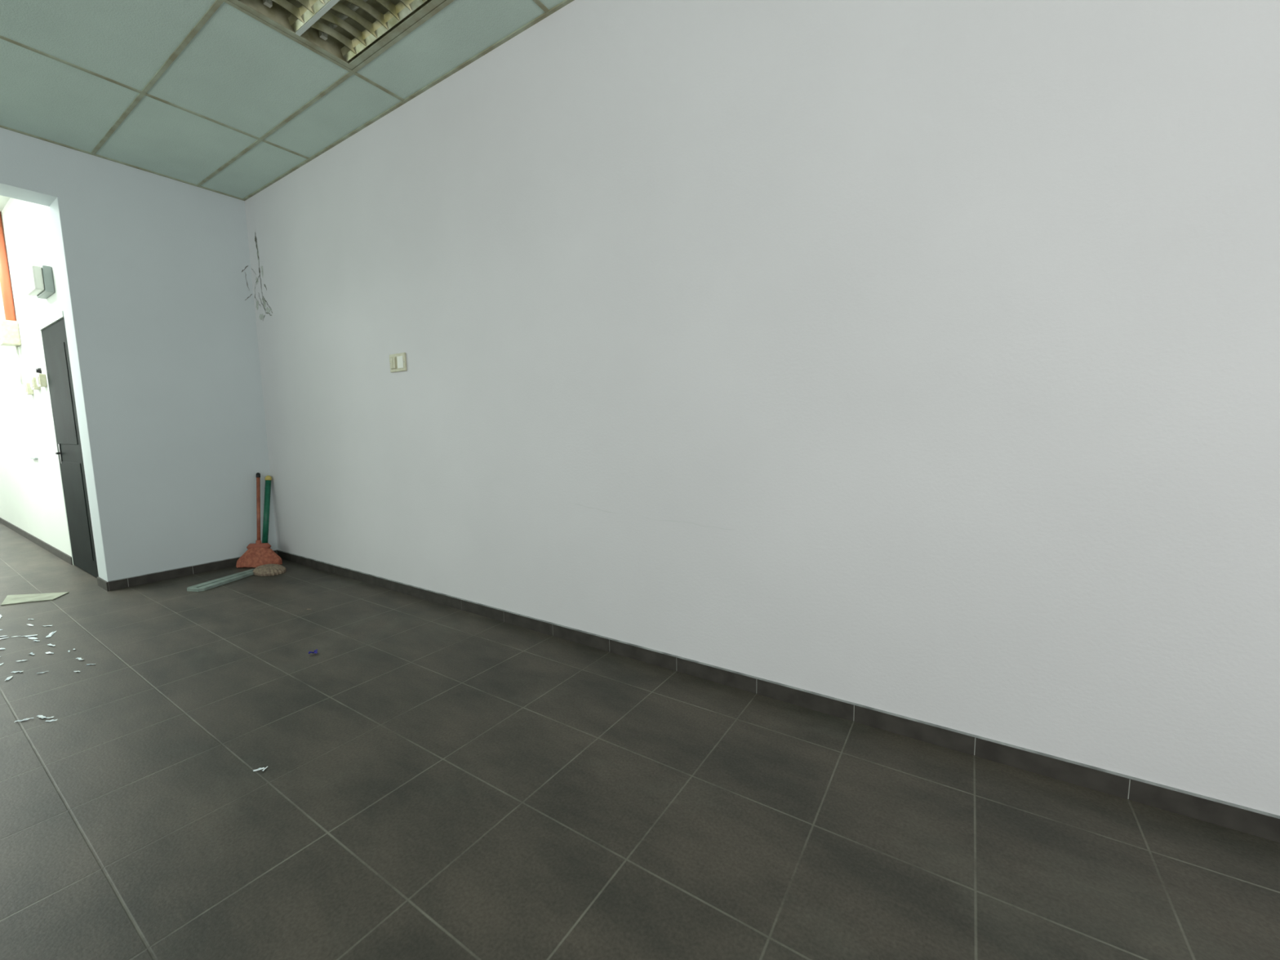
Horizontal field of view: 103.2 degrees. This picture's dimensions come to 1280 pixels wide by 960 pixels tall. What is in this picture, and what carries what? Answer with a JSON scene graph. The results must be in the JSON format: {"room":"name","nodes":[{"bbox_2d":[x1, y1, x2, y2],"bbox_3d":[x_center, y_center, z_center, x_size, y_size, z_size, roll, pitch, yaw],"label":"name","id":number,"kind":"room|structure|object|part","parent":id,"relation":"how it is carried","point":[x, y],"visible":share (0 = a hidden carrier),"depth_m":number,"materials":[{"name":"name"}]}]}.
{"room":"empty office room","nodes":[
{"label":"empty office room","id":0,"kind":"room"},
{"bbox_2d":[0,195,9,212],"bbox_3d":[-8.098,-2.569,4.881,7.730,0.080,2.310,3,7,33],"label":"ceiling","id":1,"kind":"structure","parent":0,"point":[3,200],"depth_m":4.62,"materials":[{"name":"white"}]},
{"bbox_2d":[0,197,71,556],"bbox_3d":[-7.465,-1.023,5.989,7.730,3.350,0.120,3,7,33],"label":"wall","id":2,"kind":"structure","parent":0,"point":[32,498],"depth_m":4.88,"materials":[{"name":"paint"}]},
{"bbox_2d":[0,212,16,320],"bbox_3d":[-6.112,-2.041,4.871,0.064,1.030,0.066,3,7,33],"label":"banner","id":3,"kind":"object","parent":2,"relation":"attached to","point":[5,281],"visible":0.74,"depth_m":4.87,"materials":[{"name":"orange"}]},
{"bbox_2d":[0,319,23,384],"bbox_3d":[-6.124,-1.238,4.938,0.180,0.600,0.128,3,7,33],"label":"junction box","id":4,"kind":"object","parent":2,"relation":"attached to","point":[10,335],"visible":1,"depth_m":4.88,"materials":[{"name":"beige plastic"}]},
{"bbox_2d":[23,382,33,395],"bbox_3d":[-5.844,-0.870,4.848,0.120,0.110,0.046,3,7,33],"label":"wall socket","id":5,"kind":"object","parent":2,"relation":"attached to","point":[28,389],"visible":0.92,"depth_m":4.82,"materials":[{"name":"beige plastic"}]},
{"bbox_2d":[30,377,40,390],"bbox_3d":[-5.551,-0.884,4.655,0.120,0.110,0.046,3,7,33],"label":"wall socket","id":6,"kind":"object","parent":2,"relation":"attached to","point":[33,384],"visible":0.88,"depth_m":4.62,"materials":[{"name":"beige plastic"}]},
{"bbox_2d":[0,517,72,564],"bbox_3d":[-7.940,0.589,6.411,6.620,0.070,0.011,3,7,33],"label":"baseboard","id":7,"kind":"structure","parent":2,"relation":"attached to","point":[55,551],"depth_m":5.40,"materials":[{"name":"tile"}]},
{"bbox_2d":[35,368,41,373],"bbox_3d":[-5.398,-0.981,4.553,0.052,0.052,0.030,3,7,33],"label":"bell","id":8,"kind":"object","parent":2,"relation":"attached to","point":[37,370],"visible":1,"depth_m":4.54,"materials":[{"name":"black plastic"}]},
{"bbox_2d":[23,265,55,298],"bbox_3d":[-4.774,-1.574,4.030,0.360,0.200,0.105,3,7,33],"label":"emergency light","id":9,"kind":"object","parent":2,"relation":"attached to","point":[39,282],"visible":1,"depth_m":3.95,"materials":[{"name":"grey plastic"}]},
{"bbox_2d":[23,265,44,296],"bbox_3d":[-4.787,-1.571,4.009,0.340,0.180,0.055,3,7,33],"label":"diffuser","id":10,"kind":"object","parent":9,"relation":"attached to","point":[34,277],"depth_m":3.94,"materials":[{"name":"white plastic"}]},
{"bbox_2d":[35,373,47,386],"bbox_3d":[-5.300,-0.881,4.491,0.120,0.110,0.046,3,7,33],"label":"wall socket","id":11,"kind":"object","parent":2,"relation":"attached to","point":[41,379],"visible":1,"depth_m":4.46,"materials":[{"name":"beige plastic"}]},
{"bbox_2d":[38,311,74,565],"bbox_3d":[-4.743,-0.263,4.279,0.964,2.120,0.115,3,7,33],"label":"frame","id":12,"kind":"object","parent":2,"relation":"attached to","point":[56,317],"visible":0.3,"depth_m":4.40,"materials":[{"name":"white paint"}]},
{"bbox_2d":[41,317,98,577],"bbox_3d":[-4.767,-0.241,4.244,0.916,2.068,0.083,3,7,33],"label":"door","id":13,"kind":"structure","parent":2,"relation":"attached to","point":[54,336],"depth_m":4.22,"materials":[{"name":"paint"}]},
{"bbox_3d":[-5.037,-0.226,4.399,0.121,0.170,0.039,3,8,35],"label":"handle","id":14,"kind":"part","parent":13,"relation":"part of","materials":[{"name":"silver metal"}]},
{"bbox_2d":[0,127,277,582],"bbox_3d":[-4.897,-0.700,2.614,0.270,3.350,5.250,3,7,33],"label":"wall","id":15,"kind":"structure","parent":0,"point":[161,326],"depth_m":4.00,"materials":[{"name":"paint"}]},
{"bbox_2d":[97,576,109,591],"bbox_3d":[-4.135,0.799,3.907,0.279,0.068,0.010,3,7,33],"label":"baseboard","id":16,"kind":"structure","parent":15,"relation":"attached to","point":[102,583],"depth_m":3.89,"materials":[{"name":"tile"}]},
{"bbox_2d":[107,550,276,591],"bbox_3d":[-3.715,0.748,4.303,0.010,0.073,1.116,3,7,33],"label":"baseboard","id":17,"kind":"structure","parent":15,"relation":"attached to","point":[199,568],"depth_m":4.13,"materials":[{"name":"tile"}]},
{"bbox_2d":[0,0,564,198],"bbox_3d":[-1.126,-2.121,-0.107,9.420,0.260,5.400,3,7,33],"label":"ceiling","id":18,"kind":"structure","parent":0,"point":[213,95],"depth_m":2.90,"materials":[{"name":"tile"}]},
{"bbox_2d":[228,0,444,69],"bbox_3d":[-1.284,-2.306,2.286,1.172,0.116,0.572,3,7,33],"label":"ceiling light troffer","id":19,"kind":"object","parent":18,"relation":"in","point":[348,32],"depth_m":2.55,"materials":[{"name":"white metal"}]},
{"bbox_2d":[0,523,1279,959],"bbox_3d":[-4.378,1.051,2.392,17.000,0.100,5.100,3,7,33],"label":"floor","id":20,"kind":"structure","parent":0,"point":[439,781],"depth_m":1.55,"materials":[{"name":"tile"}]},
{"bbox_2d":[0,591,68,605],"bbox_3d":[-4.441,0.861,3.665,0.445,0.006,0.242,-2,6,-8],"label":"cardboard","id":21,"kind":"object","parent":20,"relation":"on","point":[19,598],"visible":1,"depth_m":3.68,"materials":[{"name":"beige cardboard"}]},
{"bbox_2d":[0,614,95,722],"bbox_3d":[-3.377,0.945,2.735,2.288,0.004,0.425,3,7,33],"label":"scraps","id":22,"kind":"object","parent":20,"relation":"on","point":[51,633],"visible":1,"depth_m":2.75,"materials":[{"name":"white paper"}]},
{"bbox_2d":[186,564,285,591],"bbox_3d":[-3.244,0.769,4.089,0.327,0.059,0.656,3,7,33],"label":"brush","id":23,"kind":"object","parent":20,"relation":"on","point":[268,570],"visible":1,"depth_m":4.13,"materials":[{"name":"plastic"}]},
{"bbox_3d":[-3.293,0.790,4.047,0.150,0.028,0.529,0,6,11],"label":"handle","id":24,"kind":"part","parent":23,"relation":"part of","materials":[{"name":"plastic"}]},
{"bbox_2d":[235,472,282,568],"bbox_3d":[-3.371,0.354,4.439,0.359,0.808,0.271,3,7,33],"label":"broom","id":25,"kind":"object","parent":20,"relation":"on","point":[259,553],"visible":0.99,"depth_m":4.44,"materials":[{"name":"brown plastic"}]},
{"bbox_3d":[-3.402,0.274,4.525,0.027,0.585,0.213,-4,7,-24],"label":"handle","id":26,"kind":"part","parent":25,"relation":"part of","materials":[{"name":"brown wood"}]},
{"bbox_2d":[262,475,271,542],"bbox_3d":[-3.396,0.353,4.601,0.117,0.776,0.222,0,6,9],"label":"handle","id":27,"kind":"object","parent":20,"relation":"on","point":[268,478],"visible":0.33,"depth_m":4.61,"materials":[{"name":"green plastic"}]},
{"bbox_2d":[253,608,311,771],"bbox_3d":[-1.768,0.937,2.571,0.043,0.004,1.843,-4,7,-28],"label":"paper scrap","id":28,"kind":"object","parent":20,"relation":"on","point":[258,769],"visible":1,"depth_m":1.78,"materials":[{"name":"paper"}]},
{"bbox_2d":[307,648,317,653],"bbox_3d":[-1.732,0.915,2.691,0.039,0.020,0.046,5,8,42],"label":"paper scrap","id":29,"kind":"object","parent":20,"relation":"on","point":[315,651],"visible":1,"depth_m":2.69,"materials":[{"name":"blue"}]},
{"bbox_2d":[244,0,1279,815],"bbox_3d":[0.380,-0.691,2.228,9.000,3.450,0.150,3,7,33],"label":"wall","id":30,"kind":"structure","parent":0,"point":[962,317],"depth_m":1.91,"materials":[{"name":"paint"}]},
{"bbox_2d":[241,231,271,319],"bbox_3d":[-3.323,-1.770,4.385,0.349,0.752,0.075,3,7,33],"label":"cable","id":31,"kind":"object","parent":30,"relation":"attached to","point":[261,316],"depth_m":4.42,"materials":[{"name":"plastic"}]},
{"bbox_2d":[0,0,573,200],"bbox_3d":[-1.074,-1.991,-0.126,9.000,0.008,5.100,3,7,33],"label":"trim","id":32,"kind":"structure","parent":30,"relation":"attached to","point":[565,2],"depth_m":3.29,"materials":[{"name":"white metal"}]},
{"bbox_2d":[389,352,407,372],"bbox_3d":[-1.642,-0.794,3.435,0.180,0.120,0.020,3,7,33],"label":"wall switch","id":33,"kind":"object","parent":30,"relation":"attached to","point":[397,362],"visible":1,"depth_m":3.42,"materials":[{"name":"beige plastic"}]},
{"bbox_2d":[276,549,1279,842],"bbox_3d":[0.361,0.896,2.332,9.000,0.073,0.010,3,7,33],"label":"baseboard","id":34,"kind":"structure","parent":30,"relation":"attached to","point":[1264,824],"depth_m":1.91,"materials":[{"name":"tile"}]}
]}

